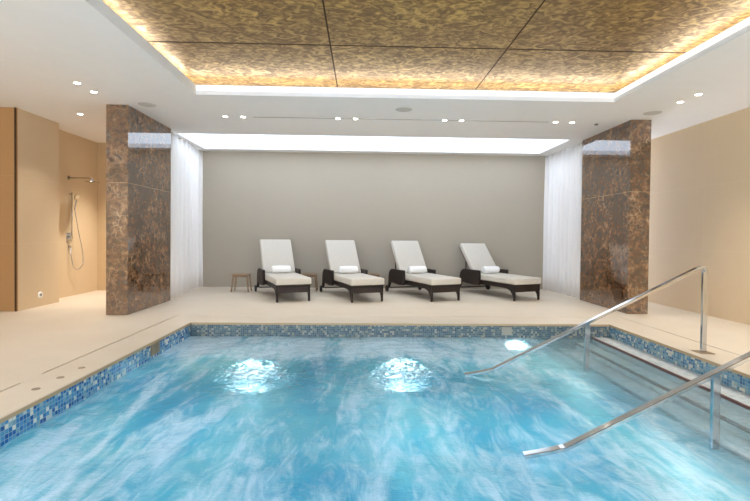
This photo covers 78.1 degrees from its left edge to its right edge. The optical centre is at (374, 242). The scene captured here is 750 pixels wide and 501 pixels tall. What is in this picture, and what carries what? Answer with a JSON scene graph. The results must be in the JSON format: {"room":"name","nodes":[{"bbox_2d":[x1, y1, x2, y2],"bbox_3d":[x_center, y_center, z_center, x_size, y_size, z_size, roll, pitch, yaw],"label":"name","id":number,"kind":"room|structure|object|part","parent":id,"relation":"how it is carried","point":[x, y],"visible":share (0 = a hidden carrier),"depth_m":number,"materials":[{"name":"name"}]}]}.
{"room":"indoor swimming pool","nodes":[
{"label":"indoor swimming pool","id":0,"kind":"room"},
{"bbox_2d":[0,107,58,310],"bbox_3d":[-6.099,-0.512,7.403,1.400,3.060,0.975,1,1,-2],"label":"wall","id":1,"kind":"structure","parent":0,"point":[38,136],"depth_m":7.21,"materials":[{"name":"beige paint"}]},
{"bbox_2d":[14,107,16,311],"bbox_3d":[-5.395,-0.498,6.930,0.026,3.060,0.008,1,1,-2],"label":"trim","id":2,"kind":"structure","parent":1,"relation":"attached to","point":[15,210],"depth_m":6.93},
{"bbox_2d":[59,129,96,297],"bbox_3d":[-5.810,-0.531,8.739,0.150,3.060,1.680,1,1,-2],"label":"wall","id":3,"kind":"structure","parent":0,"point":[77,154],"depth_m":8.91,"materials":[{"name":"beige paint"}]},
{"bbox_2d":[66,176,99,269],"bbox_3d":[-5.455,-0.372,8.698,0.560,1.769,0.334,1,1,-2],"label":"shower","id":4,"kind":"object","parent":3,"relation":"attached to","point":[69,236],"visible":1,"depth_m":8.65,"materials":[{"name":"metal"}]},
{"bbox_3d":[-5.499,-1.198,8.636,0.453,0.063,0.026,1,1,-2],"label":"shower arm","id":5,"kind":"part","parent":4,"relation":"part of","materials":[{"name":"metal"}]},
{"bbox_2d":[97,143,105,289],"bbox_3d":[-4.915,-0.537,9.683,1.990,3.060,0.160,1,1,-2],"label":"wall","id":6,"kind":"structure","parent":0,"point":[101,147],"depth_m":9.58,"materials":[{"name":"beige paint"}]},
{"bbox_2d":[106,104,170,314],"bbox_3d":[-3.778,-0.490,7.479,0.313,3.060,1.510,1,1,-2],"label":"marble column","id":7,"kind":"structure","parent":0,"point":[138,146],"depth_m":6.99,"materials":[{"name":"brown stone"}]},
{"bbox_2d":[203,151,544,288],"bbox_3d":[0.067,-0.501,10.594,8.300,3.060,0.150,1,1,-2],"label":"wall","id":8,"kind":"structure","parent":0,"point":[441,203],"depth_m":10.51,"materials":[{"name":"beige paint"}]},
{"bbox_2d":[0,0,749,155],"bbox_3d":[-0.677,-1.991,3.911,12.020,0.120,13.120,1,1,-2],"label":"ceiling","id":9,"kind":"structure","parent":0,"point":[46,46],"depth_m":6.38,"materials":[{"name":"paint"}]},
{"bbox_2d":[138,102,156,106],"bbox_3d":[-3.293,-1.999,6.681,0.250,0.006,0.250,1,1,-2],"label":"ceiling speaker","id":10,"kind":"object","parent":9,"relation":"attached to","point":[146,104],"visible":1,"depth_m":6.66},
{"bbox_2d":[170,132,202,297],"bbox_3d":[-3.849,-0.521,9.331,0.152,3.052,2.164,1,1,-5],"label":"curtain","id":11,"kind":"object","parent":9,"relation":"hanging from","point":[186,271],"visible":0.93,"depth_m":9.31,"materials":[{"name":"white fabric"}]},
{"bbox_2d":[187,134,558,149],"bbox_3d":[-0.006,-2.108,9.440,7.398,0.020,1.498,1,1,-2],"label":"ceiling light panel","id":12,"kind":"object","parent":9,"relation":"attached to","point":[206,139],"visible":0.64,"depth_m":9.60,"materials":[{"name":"white plastic"}]},
{"bbox_2d":[260,117,530,121],"bbox_3d":[0.434,-1.978,7.390,4.730,0.014,0.025,1,1,-2],"label":"trim","id":13,"kind":"structure","parent":9,"relation":"attached to","point":[260,117],"depth_m":7.38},
{"bbox_2d":[395,107,411,111],"bbox_3d":[0.425,-1.963,6.803,0.250,0.006,0.250,1,1,-2],"label":"ceiling speaker","id":14,"kind":"object","parent":9,"relation":"attached to","point":[400,109],"visible":1,"depth_m":6.78},
{"bbox_2d":[196,85,613,97],"bbox_3d":[0.520,-2.122,3.541,6.610,0.180,6.360,1,1,-2],"label":"trim","id":15,"kind":"structure","parent":9,"relation":"attached to","point":[213,85],"depth_m":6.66,"materials":[{"name":"white paint"}]},
{"bbox_2d":[148,0,685,92],"bbox_3d":[0.521,-2.188,3.540,6.510,0.028,6.260,1,1,-2],"label":"trim","id":16,"kind":"structure","parent":15,"relation":"attached to","point":[330,45],"depth_m":5.20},
{"bbox_2d":[102,0,328,44],"bbox_3d":[-1.611,-2.204,4.130,2.262,0.001,1.973,1,1,-2],"label":"ceiling panel","id":17,"kind":"object","parent":16,"relation":"attached to","point":[229,21],"visible":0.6,"depth_m":4.58,"materials":[{"name":"paint"}]},
{"bbox_2d":[149,42,336,86],"bbox_3d":[-1.658,-2.233,5.871,2.262,0.001,1.448,1,1,-2],"label":"ceiling panel","id":18,"kind":"object","parent":16,"relation":"attached to","point":[202,63],"visible":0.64,"depth_m":5.75,"materials":[{"name":"paint"}]},
{"bbox_2d":[331,46,504,89],"bbox_3d":[0.476,-2.212,5.929,1.972,0.001,1.448,1,1,-2],"label":"ceiling panel","id":19,"kind":"object","parent":16,"relation":"attached to","point":[355,66],"visible":1,"depth_m":5.79,"materials":[{"name":"paint"}]},
{"bbox_2d":[324,0,543,48],"bbox_3d":[0.523,-2.183,4.188,1.972,0.001,1.973,1,1,-2],"label":"ceiling panel","id":20,"kind":"object","parent":16,"relation":"attached to","point":[415,23],"visible":1,"depth_m":4.57,"materials":[{"name":"paint"}]},
{"bbox_2d":[476,50,683,92],"bbox_3d":[2.590,-2.191,5.987,2.222,0.001,1.448,1,1,-2],"label":"ceiling panel","id":21,"kind":"object","parent":16,"relation":"attached to","point":[516,70],"visible":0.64,"depth_m":5.85,"materials":[{"name":"paint"}]},
{"bbox_2d":[508,0,749,51],"bbox_3d":[2.637,-2.163,4.245,2.222,0.001,1.973,1,1,-2],"label":"ceiling panel","id":22,"kind":"object","parent":16,"relation":"attached to","point":[602,25],"visible":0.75,"depth_m":4.58,"materials":[{"name":"paint"}]},
{"bbox_2d":[542,143,582,297],"bbox_3d":[4.001,-0.447,9.762,0.158,3.052,1.721,1,1,-4],"label":"curtain","id":23,"kind":"object","parent":9,"relation":"hanging from","point":[563,169],"visible":0.91,"depth_m":9.81,"materials":[{"name":"white fabric"}]},
{"bbox_2d":[643,111,661,114],"bbox_3d":[4.114,-1.926,6.853,0.250,0.006,0.250,1,1,-2],"label":"ceiling speaker","id":24,"kind":"object","parent":9,"relation":"attached to","point":[649,112],"visible":1,"depth_m":6.86},
{"bbox_2d":[614,17,749,97],"bbox_3d":[3.349,-1.973,3.616,0.006,0.067,5.413,1,1,-2],"label":"ceiling trim","id":25,"kind":"object","parent":9,"relation":"attached to","point":[745,22],"visible":1,"depth_m":4.87,"materials":[{"name":"white paint"}]},
{"bbox_2d":[0,287,749,391],"bbox_3d":[-0.710,1.204,3.963,12.020,0.150,13.120,1,1,-2],"label":"floor","id":26,"kind":"structure","parent":0,"point":[34,341],"depth_m":7.11,"materials":[{"name":"beige tile"}]},
{"bbox_2d":[231,273,251,291],"bbox_3d":[-2.792,0.831,9.663,0.374,0.372,0.304,1,1,-2],"label":"stool","id":27,"kind":"object","parent":26,"relation":"on","point":[235,275],"visible":1,"depth_m":9.54,"materials":[{"name":"brown wood"}]},
{"bbox_3d":[-2.790,0.658,9.660,0.344,0.025,0.280,1,1,-2],"label":"seat","id":28,"kind":"part","parent":27,"relation":"part of","materials":[{"name":"brown wood"}]},
{"bbox_2d":[254,239,310,302],"bbox_3d":[-1.797,0.488,9.052,0.848,1.094,1.818,0,1,-23],"label":"sun lounger","id":29,"kind":"object","parent":26,"relation":"on","point":[274,252],"visible":1,"depth_m":9.34,"materials":[{"name":"fabric"}]},
{"bbox_3d":[-2.317,0.731,9.366,0.050,0.422,0.752,0,1,-23],"label":"panel","id":30,"kind":"part","parent":29,"relation":"part of","materials":[{"name":"wicker"}]},
{"bbox_3d":[-2.022,0.809,8.842,0.040,0.125,1.555,0,1,-23],"label":"rail","id":31,"kind":"part","parent":29,"relation":"part of","materials":[{"name":"wicker"}]},
{"bbox_2d":[260,239,294,272],"bbox_3d":[-2.035,0.281,9.614,0.650,0.703,0.528,0,1,-23],"label":"cushion","id":32,"kind":"object","parent":29,"relation":"on","point":[274,252],"depth_m":9.59,"materials":[{"name":"fabric"}]},
{"bbox_2d":[271,265,290,272],"bbox_3d":[-1.887,0.526,9.262,0.380,0.150,0.179,0,1,-23],"label":"rolled towel","id":33,"kind":"object","parent":29,"relation":"on","point":[281,268],"visible":1,"depth_m":9.19,"materials":[{"name":"fabric"}]},
{"bbox_2d":[265,272,310,284],"bbox_3d":[-1.699,0.674,8.820,0.650,0.122,1.305,0,1,-23],"label":"seat cushion","id":34,"kind":"object","parent":29,"relation":"on","point":[291,278],"depth_m":8.33,"materials":[{"name":"fabric"}]},
{"bbox_3d":[-1.664,0.733,9.644,0.050,0.422,0.752,0,1,-23],"label":"panel","id":35,"kind":"part","parent":29,"relation":"part of","materials":[{"name":"wicker"}]},
{"bbox_2d":[301,273,317,291],"bbox_3d":[-1.418,0.841,9.911,0.374,0.372,0.304,1,1,-2],"label":"stool","id":36,"kind":"object","parent":26,"relation":"on","point":[314,275],"visible":0.67,"depth_m":9.79,"materials":[{"name":"brown wood"}]},
{"bbox_3d":[-1.416,0.668,9.908,0.344,0.025,0.280,1,1,-2],"label":"seat","id":37,"kind":"part","parent":36,"relation":"part of","materials":[{"name":"brown wood"}]},
{"bbox_2d":[319,240,383,302],"bbox_3d":[-0.455,0.501,9.108,0.848,1.094,1.818,0,1,-22],"label":"sun lounger","id":38,"kind":"object","parent":26,"relation":"on","point":[339,253],"visible":0.97,"depth_m":9.36,"materials":[{"name":"fabric"}]},
{"bbox_3d":[-0.967,0.744,9.435,0.050,0.422,0.752,0,1,-22],"label":"panel","id":39,"kind":"part","parent":38,"relation":"part of","materials":[{"name":"wicker"}]},
{"bbox_2d":[325,240,360,272],"bbox_3d":[-0.678,0.294,9.676,0.650,0.703,0.528,0,1,-22],"label":"cushion","id":40,"kind":"object","parent":38,"relation":"on","point":[339,253],"depth_m":9.65,"materials":[{"name":"fabric"}]},
{"bbox_3d":[-0.685,0.822,8.904,0.040,0.125,1.555,0,1,-22],"label":"rail","id":41,"kind":"part","parent":38,"relation":"part of","materials":[{"name":"wicker"}]},
{"bbox_2d":[338,266,357,272],"bbox_3d":[-0.539,0.539,9.320,0.380,0.150,0.179,0,1,-22],"label":"rolled towel","id":42,"kind":"object","parent":38,"relation":"on","point":[342,269],"visible":1,"depth_m":9.24,"materials":[{"name":"fabric"}]},
{"bbox_2d":[334,273,383,285],"bbox_3d":[-0.363,0.687,8.873,0.650,0.122,1.305,0,1,-22],"label":"seat cushion","id":43,"kind":"object","parent":38,"relation":"on","point":[345,279],"depth_m":8.38,"materials":[{"name":"fabric"}]},
{"bbox_3d":[-0.306,0.746,9.696,0.050,0.422,0.752,0,1,-22],"label":"panel","id":44,"kind":"part","parent":38,"relation":"part of","materials":[{"name":"wicker"}]},
{"bbox_2d":[368,273,379,276],"bbox_3d":[-0.071,0.853,10.047,0.374,0.372,0.304,1,1,-2],"label":"stool","id":45,"kind":"object","parent":26,"relation":"on","point":[372,274],"visible":0.41,"depth_m":9.92,"materials":[{"name":"brown wood"}]},
{"bbox_2d":[0,315,749,465],"bbox_3d":[0.486,1.946,3.692,6.610,1.600,6.390,1,1,-2],"label":"swimming pool","id":46,"kind":"object","parent":26,"relation":"in","point":[22,408],"visible":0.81,"depth_m":5.14,"materials":[{"name":"tile"}]},
{"bbox_2d":[151,341,159,355],"bbox_3d":[-2.473,1.191,5.205,0.020,0.120,0.200,1,1,-2],"label":"skimmer cover","id":47,"kind":"object","parent":46,"relation":"attached to","point":[155,348],"visible":1,"depth_m":5.18,"materials":[{"name":"beige plastic"}]},
{"bbox_2d":[0,336,749,500],"bbox_3d":[0.453,1.359,3.626,5.788,0.106,5.478,1,1,-2],"label":"pool water","id":48,"kind":"object","parent":46,"relation":"in","point":[207,418],"visible":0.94,"depth_m":3.29,"materials":[{"name":"blue liquid"}]},
{"bbox_2d":[502,327,511,334],"bbox_3d":[1.825,1.221,6.392,0.140,0.110,0.020,1,1,-2],"label":"skimmer cover","id":49,"kind":"object","parent":46,"relation":"attached to","point":[505,330],"visible":1,"depth_m":6.38,"materials":[{"name":"plastic"}]},
{"bbox_2d":[464,266,714,375],"bbox_3d":[2.240,0.909,4.841,2.607,1.353,0.150,1,1,-2],"label":"handrail","id":50,"kind":"object","parent":46,"relation":"attached to","point":[704,279],"visible":0.94,"depth_m":4.83,"materials":[{"name":"metal"}]},
{"bbox_3d":[2.220,1.216,4.845,0.054,0.737,0.027,1,1,-2],"label":"post","id":51,"kind":"part","parent":50,"relation":"part of","materials":[{"name":"metal"}]},
{"bbox_3d":[3.466,1.154,4.878,0.150,0.006,0.150,1,1,-2],"label":"plate","id":52,"kind":"part","parent":50,"relation":"part of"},
{"bbox_3d":[3.470,0.727,4.871,0.054,0.849,0.028,1,1,-2],"label":"post","id":53,"kind":"part","parent":50,"relation":"part of","materials":[{"name":"metal"}]},
{"bbox_2d":[522,351,749,458],"bbox_3d":[2.287,0.938,3.079,2.607,1.353,0.150,1,1,-2],"label":"handrail","id":54,"kind":"object","parent":46,"relation":"attached to","point":[714,375],"visible":0.8,"depth_m":3.06,"materials":[{"name":"metal"}]},
{"bbox_3d":[2.268,1.245,3.083,0.054,0.737,0.027,1,1,-2],"label":"post","id":55,"kind":"part","parent":54,"relation":"part of","materials":[{"name":"metal"}]},
{"bbox_2d":[385,241,460,301],"bbox_3d":[0.962,0.512,9.317,0.848,1.094,1.818,0,1,-23],"label":"sun lounger","id":56,"kind":"object","parent":26,"relation":"on","point":[406,254],"visible":0.98,"depth_m":9.51,"materials":[{"name":"fabric"}]},
{"bbox_3d":[0.442,0.755,9.631,0.050,0.422,0.752,0,1,-23],"label":"panel","id":57,"kind":"part","parent":56,"relation":"part of","materials":[{"name":"wicker"}]},
{"bbox_2d":[390,241,427,272],"bbox_3d":[0.723,0.305,9.879,0.650,0.703,0.528,0,1,-23],"label":"cushion","id":58,"kind":"object","parent":56,"relation":"on","point":[406,254],"depth_m":9.85,"materials":[{"name":"fabric"}]},
{"bbox_2d":[408,266,426,272],"bbox_3d":[0.872,0.550,9.527,0.380,0.150,0.179,0,1,-23],"label":"rolled towel","id":59,"kind":"object","parent":56,"relation":"on","point":[411,269],"visible":1,"depth_m":9.45,"materials":[{"name":"fabric"}]},
{"bbox_3d":[0.737,0.833,9.107,0.040,0.125,1.555,0,1,-23],"label":"rail","id":60,"kind":"part","parent":56,"relation":"part of","materials":[{"name":"wicker"}]},
{"bbox_3d":[1.095,0.757,9.909,0.050,0.422,0.752,0,1,-23],"label":"panel","id":61,"kind":"part","parent":56,"relation":"part of","materials":[{"name":"wicker"}]},
{"bbox_2d":[405,273,460,284],"bbox_3d":[1.060,0.698,9.085,0.650,0.122,1.305,0,1,-23],"label":"seat cushion","id":62,"kind":"object","parent":56,"relation":"on","point":[412,278],"depth_m":8.65,"materials":[{"name":"fabric"}]},
{"bbox_2d":[459,243,540,300],"bbox_3d":[2.517,0.548,9.543,0.848,1.046,1.867,0,1,-23],"label":"sun lounger","id":63,"kind":"object","parent":26,"relation":"on","point":[477,256],"visible":0.83,"depth_m":9.62,"materials":[{"name":"fabric"}]},
{"bbox_3d":[2.006,0.768,9.833,0.050,0.422,0.752,0,1,-23],"label":"panel","id":64,"kind":"part","parent":63,"relation":"part of","materials":[{"name":"wicker"}]},
{"bbox_2d":[459,243,495,272],"bbox_3d":[2.273,0.342,10.118,0.650,0.657,0.587,0,1,-23],"label":"cushion","id":65,"kind":"object","parent":63,"relation":"on","point":[477,256],"depth_m":10.10,"materials":[{"name":"fabric"}]},
{"bbox_2d":[482,266,499,272],"bbox_3d":[2.437,0.562,9.730,0.380,0.150,0.179,0,1,-23],"label":"rolled towel","id":66,"kind":"object","parent":63,"relation":"on","point":[486,269],"visible":1,"depth_m":9.66,"materials":[{"name":"fabric"}]},
{"bbox_3d":[2.660,0.770,10.111,0.050,0.422,0.752,0,1,-23],"label":"panel","id":67,"kind":"part","parent":63,"relation":"part of","materials":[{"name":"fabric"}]},
{"bbox_3d":[2.302,0.846,9.310,0.040,0.125,1.555,0,1,-23],"label":"rail","id":68,"kind":"part","parent":63,"relation":"part of","materials":[{"name":"wood"}]},
{"bbox_2d":[481,273,540,284],"bbox_3d":[2.625,0.711,9.287,0.650,0.122,1.305,0,1,-23],"label":"seat cushion","id":69,"kind":"object","parent":63,"relation":"on","point":[490,278],"depth_m":8.87,"materials":[{"name":"fabric"}]},
{"bbox_3d":[3.113,1.007,8.875,0.036,0.164,0.113,0,1,-23],"label":"leg","id":70,"kind":"part","parent":63,"relation":"part of","materials":[{"name":"wicker"}]},
{"bbox_3d":[0.494,1.180,3.680,6.710,0.032,6.490,1,1,-2],"label":"trim","id":71,"kind":"structure","parent":26,"relation":"in","visible":0},
{"bbox_2d":[19,374,41,383],"bbox_3d":[-2.815,1.117,3.789,0.032,0.017,0.250,1,1,-2],"label":"trim","id":72,"kind":"structure","parent":71,"relation":"on","point":[38,374],"depth_m":3.78,"materials":[{"name":"beige stone"}]},
{"bbox_2d":[580,120,651,313],"bbox_3d":[4.146,-0.418,8.079,0.330,3.060,1.600,1,1,-2],"label":"marble column","id":73,"kind":"structure","parent":0,"point":[616,161],"depth_m":7.63,"materials":[{"name":"brown stone"}]},
{"bbox_2d":[648,107,749,324],"bbox_3d":[5.389,-0.341,4.102,0.150,3.060,13.120,1,1,-2],"label":"wall","id":74,"kind":"structure","parent":0,"point":[700,173],"depth_m":7.36,"materials":[{"name":"beige paint"}]}
]}

